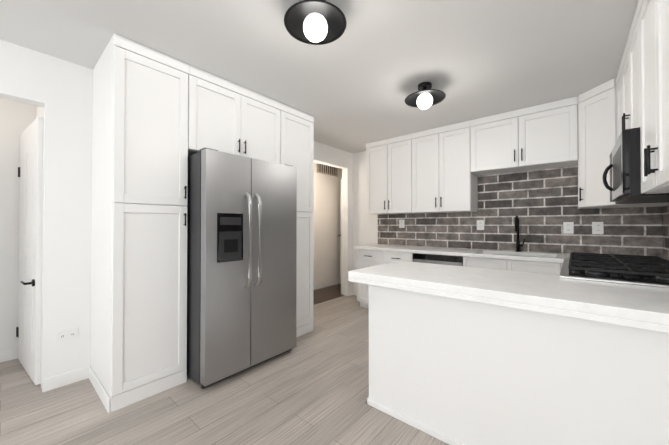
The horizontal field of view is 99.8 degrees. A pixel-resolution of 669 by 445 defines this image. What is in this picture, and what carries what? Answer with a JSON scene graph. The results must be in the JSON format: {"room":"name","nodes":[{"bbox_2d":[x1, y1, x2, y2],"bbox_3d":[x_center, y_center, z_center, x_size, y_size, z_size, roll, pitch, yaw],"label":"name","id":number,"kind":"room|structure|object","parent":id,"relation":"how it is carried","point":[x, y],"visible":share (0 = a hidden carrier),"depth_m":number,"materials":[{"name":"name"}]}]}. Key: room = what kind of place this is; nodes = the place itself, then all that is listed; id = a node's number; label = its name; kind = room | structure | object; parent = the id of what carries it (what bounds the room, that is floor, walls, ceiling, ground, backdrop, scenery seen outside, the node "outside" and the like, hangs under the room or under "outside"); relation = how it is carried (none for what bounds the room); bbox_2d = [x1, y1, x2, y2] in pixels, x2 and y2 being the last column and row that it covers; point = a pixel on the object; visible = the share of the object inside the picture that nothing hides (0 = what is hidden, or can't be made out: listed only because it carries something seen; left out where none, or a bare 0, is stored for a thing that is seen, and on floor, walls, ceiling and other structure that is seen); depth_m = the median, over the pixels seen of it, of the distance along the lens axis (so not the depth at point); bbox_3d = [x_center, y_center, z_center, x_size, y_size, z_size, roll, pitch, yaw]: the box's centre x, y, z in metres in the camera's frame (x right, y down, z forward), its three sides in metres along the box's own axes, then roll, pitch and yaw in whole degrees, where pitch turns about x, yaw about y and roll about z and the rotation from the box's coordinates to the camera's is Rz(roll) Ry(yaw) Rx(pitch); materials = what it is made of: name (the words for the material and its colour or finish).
{"room":"kitchen","nodes":[
{"label":"kitchen","id":0,"kind":"room"},
{"bbox_2d":[0,98,35,351],"bbox_3d":[-3.144,0.001,2.351,0.120,2.460,1.115,0,-1,40],"label":"wall","id":1,"kind":"structure","parent":0,"point":[17,119],"depth_m":2.53,"materials":[{"name":"white paint"}]},
{"bbox_2d":[0,348,17,362],"bbox_3d":[-3.092,1.183,2.296,0.012,0.095,0.871,0,-1,40],"label":"baseboard","id":2,"kind":"structure","parent":1,"relation":"attached to","point":[10,354],"depth_m":2.51,"materials":[{"name":"white paint"}]},
{"bbox_2d":[36,106,43,117],"bbox_3d":[-2.471,-1.023,2.441,0.800,0.410,0.120,0,-1,40],"label":"wall","id":3,"kind":"structure","parent":0,"point":[39,111],"depth_m":2.39,"materials":[{"name":"white paint"}]},
{"bbox_2d":[16,117,42,384],"bbox_3d":[-2.524,0.213,2.365,0.753,2.020,0.174,0,-1,40],"label":"door","id":4,"kind":"structure","parent":3,"relation":"in","point":[30,175],"depth_m":2.22,"materials":[{"name":"white paint"}]},
{"bbox_2d":[41,114,43,328],"bbox_3d":[-2.172,0.204,2.175,0.015,2.050,0.120,0,-1,40],"label":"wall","id":5,"kind":"structure","parent":0,"point":[42,225],"depth_m":2.13,"materials":[{"name":"white paint"}]},
{"bbox_2d":[0,40,352,391],"bbox_3d":[-1.226,0.009,3.184,0.120,2.460,4.630,0,-1,40],"label":"wall","id":6,"kind":"structure","parent":0,"point":[67,209],"depth_m":2.14,"materials":[{"name":"white paint"}]},
{"bbox_2d":[43,366,88,391],"bbox_3d":[-2.023,1.181,2.132,0.012,0.095,0.258,0,-1,40],"label":"baseboard","id":7,"kind":"structure","parent":6,"relation":"attached to","point":[61,380],"depth_m":2.12,"materials":[{"name":"white paint"}]},
{"bbox_2d":[57,328,77,341],"bbox_3d":[-2.025,0.854,2.135,0.010,0.075,0.115,0,-1,40],"label":"outlet","id":8,"kind":"object","parent":6,"relation":"attached to","point":[65,335],"visible":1,"depth_m":2.13,"materials":[{"name":"white plastic"}]},
{"bbox_2d":[188,65,280,163],"bbox_3d":[-1.079,-0.894,2.732,0.696,0.658,0.900,0,-1,40],"label":"upper cabinet","id":9,"kind":"object","parent":6,"relation":"attached to","point":[225,116],"visible":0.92,"depth_m":2.46,"materials":[{"name":"white paint"}]},
{"bbox_2d":[338,178,341,293],"bbox_3d":[0.135,0.240,5.294,0.515,2.020,0.614,0,-1,40],"label":"hall door","id":10,"kind":"structure","parent":6,"relation":"in","point":[340,235],"depth_m":4.91,"materials":[{"name":"white paint"}]},
{"bbox_2d":[0,283,448,444],"bbox_3d":[-0.445,1.276,2.185,5.030,0.106,8.220,0,-1,40],"label":"floor","id":11,"kind":"structure","parent":0,"point":[311,388],"depth_m":1.87,"materials":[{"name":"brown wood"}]},
{"bbox_2d":[91,33,188,411],"bbox_3d":[-1.523,0.001,2.202,0.696,2.458,0.469,0,-1,40],"label":"pantry cabinet","id":12,"kind":"object","parent":11,"relation":"on","point":[139,229],"visible":0.98,"depth_m":1.98,"materials":[{"name":"white paint"}]},
{"bbox_2d":[89,366,109,412],"bbox_3d":[-1.691,1.180,2.016,0.641,0.095,0.011,0,-1,40],"label":"baseboard","id":13,"kind":"structure","parent":12,"relation":"attached to","point":[104,397],"depth_m":1.97,"materials":[{"name":"white paint"}]},
{"bbox_2d":[187,148,296,388],"bbox_3d":[-0.955,0.345,2.615,0.967,1.777,0.870,0,-1,40],"label":"fridge","id":14,"kind":"object","parent":11,"relation":"on","point":[241,254],"visible":0.88,"depth_m":2.22,"materials":[{"name":"silver metal"}]},
{"bbox_2d":[280,103,313,336],"bbox_3d":[-0.631,0.010,3.250,0.696,2.458,0.479,0,-1,40],"label":"tall cabinet","id":15,"kind":"object","parent":11,"relation":"on","point":[296,138],"visible":0.27,"depth_m":3.11,"materials":[{"name":"white paint"}]},
{"bbox_2d":[357,249,412,307],"bbox_3d":[0.834,0.817,4.046,0.869,0.859,0.632,0,-1,40],"label":"base cabinet","id":16,"kind":"object","parent":11,"relation":"on","point":[367,258],"visible":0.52,"depth_m":3.97,"materials":[{"name":"white paint"}]},
{"bbox_2d":[366,285,425,432],"bbox_3d":[0.582,0.798,2.021,0.392,0.860,0.585,0,-1,40],"label":"base cabinet","id":17,"kind":"object","parent":11,"relation":"on","point":[397,318],"depth_m":1.76,"materials":[{"name":"white paint"}]},
{"bbox_2d":[413,253,462,265],"bbox_3d":[1.382,0.814,3.555,0.596,0.856,0.631,0,-1,40],"label":"dishwasher","id":18,"kind":"object","parent":11,"relation":"on","point":[440,259],"visible":0.23,"depth_m":3.33,"materials":[{"name":"grey metal"}]},
{"bbox_2d":[463,256,560,274],"bbox_3d":[1.950,0.808,3.095,0.859,0.859,0.632,0,-1,40],"label":"base cabinet","id":19,"kind":"object","parent":11,"relation":"on","point":[525,266],"visible":0.25,"depth_m":2.85,"materials":[{"name":"white paint"}]},
{"bbox_3d":[2.193,0.800,2.156,0.727,0.859,1.747,0,-1,40],"label":"base cabinet","id":20,"kind":"object","parent":11,"relation":"on","visible":0},
{"bbox_2d":[348,261,559,311],"bbox_3d":[0.739,0.360,1.825,1.070,0.068,0.744,0,-1,40],"label":"countertop","id":21,"kind":"structure","parent":20,"relation":"on","point":[505,288],"depth_m":1.60,"materials":[{"name":"white stone"}]},
{"bbox_2d":[355,244,569,262],"bbox_3d":[1.655,0.360,3.335,3.046,0.040,0.631,0,-1,40],"label":"countertop","id":22,"kind":"structure","parent":20,"relation":"on","point":[496,254],"depth_m":3.30,"materials":[{"name":"white stone"}]},
{"bbox_2d":[514,216,524,251],"bbox_3d":[2.105,0.129,3.205,0.099,0.417,0.193,0,-1,40],"label":"faucet","id":23,"kind":"object","parent":22,"relation":"on","point":[518,244],"visible":1,"depth_m":3.25,"materials":[{"name":"black metal"}]},
{"bbox_2d":[540,256,668,332],"bbox_3d":[1.757,0.358,1.651,0.706,0.068,1.800,0,-1,40],"label":"countertop","id":24,"kind":"structure","parent":20,"relation":"on","point":[637,306],"depth_m":1.15,"materials":[{"name":"white stone"}]},
{"bbox_2d":[560,252,668,287],"bbox_3d":[1.933,0.293,1.917,0.590,0.066,1.200,0,-1,40],"label":"gas cooktop","id":25,"kind":"object","parent":24,"relation":"in","point":[637,270],"visible":1,"depth_m":1.67,"materials":[{"name":"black metal"}]},
{"bbox_2d":[0,0,637,152],"bbox_3d":[-0.445,-1.290,2.209,5.030,0.120,8.220,0,-1,40],"label":"ceiling","id":26,"kind":"structure","parent":0,"point":[361,78],"depth_m":1.99,"materials":[{"name":"white paint"}]},
{"bbox_2d":[284,0,346,44],"bbox_3d":[-0.107,-1.128,1.578,0.350,0.213,0.350,0,-1,40],"label":"flush-mount light","id":27,"kind":"object","parent":26,"relation":"attached to","point":[316,22],"visible":1,"depth_m":1.55,"materials":[{"name":"black metal"}]},
{"bbox_2d":[405,82,445,108],"bbox_3d":[0.804,-1.119,2.510,0.350,0.213,0.350,0,-1,40],"label":"flush-mount light","id":28,"kind":"object","parent":26,"relation":"attached to","point":[425,96],"visible":1,"depth_m":2.48,"materials":[{"name":"black metal"}]},
{"bbox_2d":[313,162,341,283],"bbox_3d":[-0.491,0.028,5.204,0.120,2.460,3.300,0,-1,40],"label":"wall","id":29,"kind":"structure","parent":0,"point":[327,232],"depth_m":5.51,"materials":[{"name":"white paint"}]},
{"bbox_2d":[313,278,340,289],"bbox_3d":[-0.439,1.197,5.149,0.012,0.109,3.260,0,-1,40],"label":"baseboard","id":30,"kind":"structure","parent":29,"relation":"attached to","point":[326,284],"depth_m":5.47,"materials":[{"name":"white paint"}]},
{"bbox_2d":[317,163,337,176],"bbox_3d":[-0.134,-1.039,5.528,0.012,0.200,0.600,0,-1,40],"label":"air vent","id":31,"kind":"object","parent":29,"relation":"in","point":[327,170],"visible":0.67,"depth_m":5.52,"materials":[{"name":"brown"}]},
{"bbox_2d":[353,151,561,289],"bbox_3d":[1.718,0.015,3.796,3.810,2.460,0.120,0,-1,40],"label":"wall","id":32,"kind":"structure","parent":0,"point":[365,228],"depth_m":4.80,"materials":[{"name":"white paint"}]},
{"bbox_2d":[366,134,416,214],"bbox_3d":[0.867,-0.671,4.195,0.745,1.078,0.382,0,-1,40],"label":"upper cabinet","id":33,"kind":"object","parent":32,"relation":"attached to","point":[389,176],"visible":0.94,"depth_m":4.05,"materials":[{"name":"white paint"}]},
{"bbox_2d":[412,120,477,212],"bbox_3d":[1.435,-0.675,3.712,0.741,1.078,0.382,0,-1,40],"label":"upper cabinet","id":34,"kind":"object","parent":32,"relation":"attached to","point":[444,179],"visible":1,"depth_m":3.56,"materials":[{"name":"white paint"}]},
{"bbox_2d":[378,165,662,257],"bbox_3d":[1.865,-0.138,3.585,3.048,0.959,0.010,0,-1,40],"label":"backsplash","id":35,"kind":"structure","parent":32,"relation":"attached to","point":[542,204],"depth_m":3.22,"materials":[{"name":"brick"}]},
{"bbox_2d":[399,220,404,227],"bbox_3d":[1.024,0.019,4.284,0.085,0.125,0.010,0,-1,40],"label":"outlet","id":36,"kind":"object","parent":35,"relation":"attached to","point":[401,223],"visible":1,"depth_m":4.28,"materials":[{"name":"white plastic"}]},
{"bbox_2d":[477,220,483,229],"bbox_3d":[1.854,0.032,3.577,0.085,0.125,0.010,0,-1,40],"label":"outlet","id":37,"kind":"object","parent":35,"relation":"attached to","point":[480,224],"visible":1,"depth_m":3.58,"materials":[{"name":"white plastic"}]},
{"bbox_2d":[563,222,573,233],"bbox_3d":[2.509,0.057,3.019,0.085,0.125,0.010,0,-1,40],"label":"outlet","id":38,"kind":"object","parent":35,"relation":"attached to","point":[568,227],"visible":1,"depth_m":3.02,"materials":[{"name":"white plastic"}]},
{"bbox_2d":[592,222,603,233],"bbox_3d":[2.684,0.056,2.870,0.085,0.125,0.010,0,-1,40],"label":"outlet","id":39,"kind":"object","parent":35,"relation":"attached to","point":[597,227],"visible":1,"depth_m":2.87,"materials":[{"name":"white plastic"}]},
{"bbox_2d":[470,96,577,175],"bbox_3d":[2.087,-0.910,3.159,0.969,0.618,0.382,0,-1,40],"label":"upper cabinet","id":40,"kind":"object","parent":32,"relation":"attached to","point":[541,136],"visible":1,"depth_m":3.00,"materials":[{"name":"white paint"}]},
{"bbox_2d":[577,78,668,208],"bbox_3d":[2.614,-0.686,2.566,0.598,1.078,0.598,0,-1,40],"label":"upper cabinet","id":41,"kind":"object","parent":32,"relation":"attached to","point":[597,125],"visible":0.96,"depth_m":2.55,"materials":[{"name":"white paint"}]},
{"bbox_3d":[0.961,-0.021,0.061,0.120,2.460,6.550,0,-1,40],"label":"wall","id":42,"kind":"structure","parent":0,"visible":0},
{"bbox_2d":[621,3,639,130],"bbox_3d":[2.068,-0.884,1.760,0.382,0.698,0.760,0,-1,40],"label":"upper cabinet","id":43,"kind":"object","parent":42,"relation":"attached to","point":[630,65],"visible":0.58,"depth_m":1.81,"materials":[{"name":"white paint"}]},
{"bbox_2d":[602,127,668,203],"bbox_3d":[2.034,-0.337,1.783,0.471,0.385,0.756,0,-1,40],"label":"microwave","id":44,"kind":"object","parent":42,"relation":"attached to","point":[624,167],"visible":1,"depth_m":1.61,"materials":[{"name":"black metal"}]},
{"bbox_2d":[616,63,668,204],"bbox_3d":[2.409,-0.690,2.157,0.382,1.078,0.288,0,-1,40],"label":"upper cabinet","id":45,"kind":"object","parent":42,"relation":"attached to","point":[619,93],"visible":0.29,"depth_m":2.29,"materials":[{"name":"white paint"}]},
{"bbox_2d":[638,0,668,193],"bbox_3d":[1.562,-0.699,1.163,0.382,1.078,0.799,0,-1,40],"label":"upper cabinet","id":46,"kind":"object","parent":42,"relation":"attached to","point":[654,72],"visible":1,"depth_m":1.28,"materials":[{"name":"white paint"}]},
{"bbox_2d":[663,205,668,259],"bbox_3d":[2.235,0.074,1.660,0.010,0.499,2.438,0,-1,40],"label":"backsplash","id":47,"kind":"structure","parent":42,"relation":"attached to","point":[666,232],"depth_m":2.49,"materials":[{"name":"brick"}]}
]}

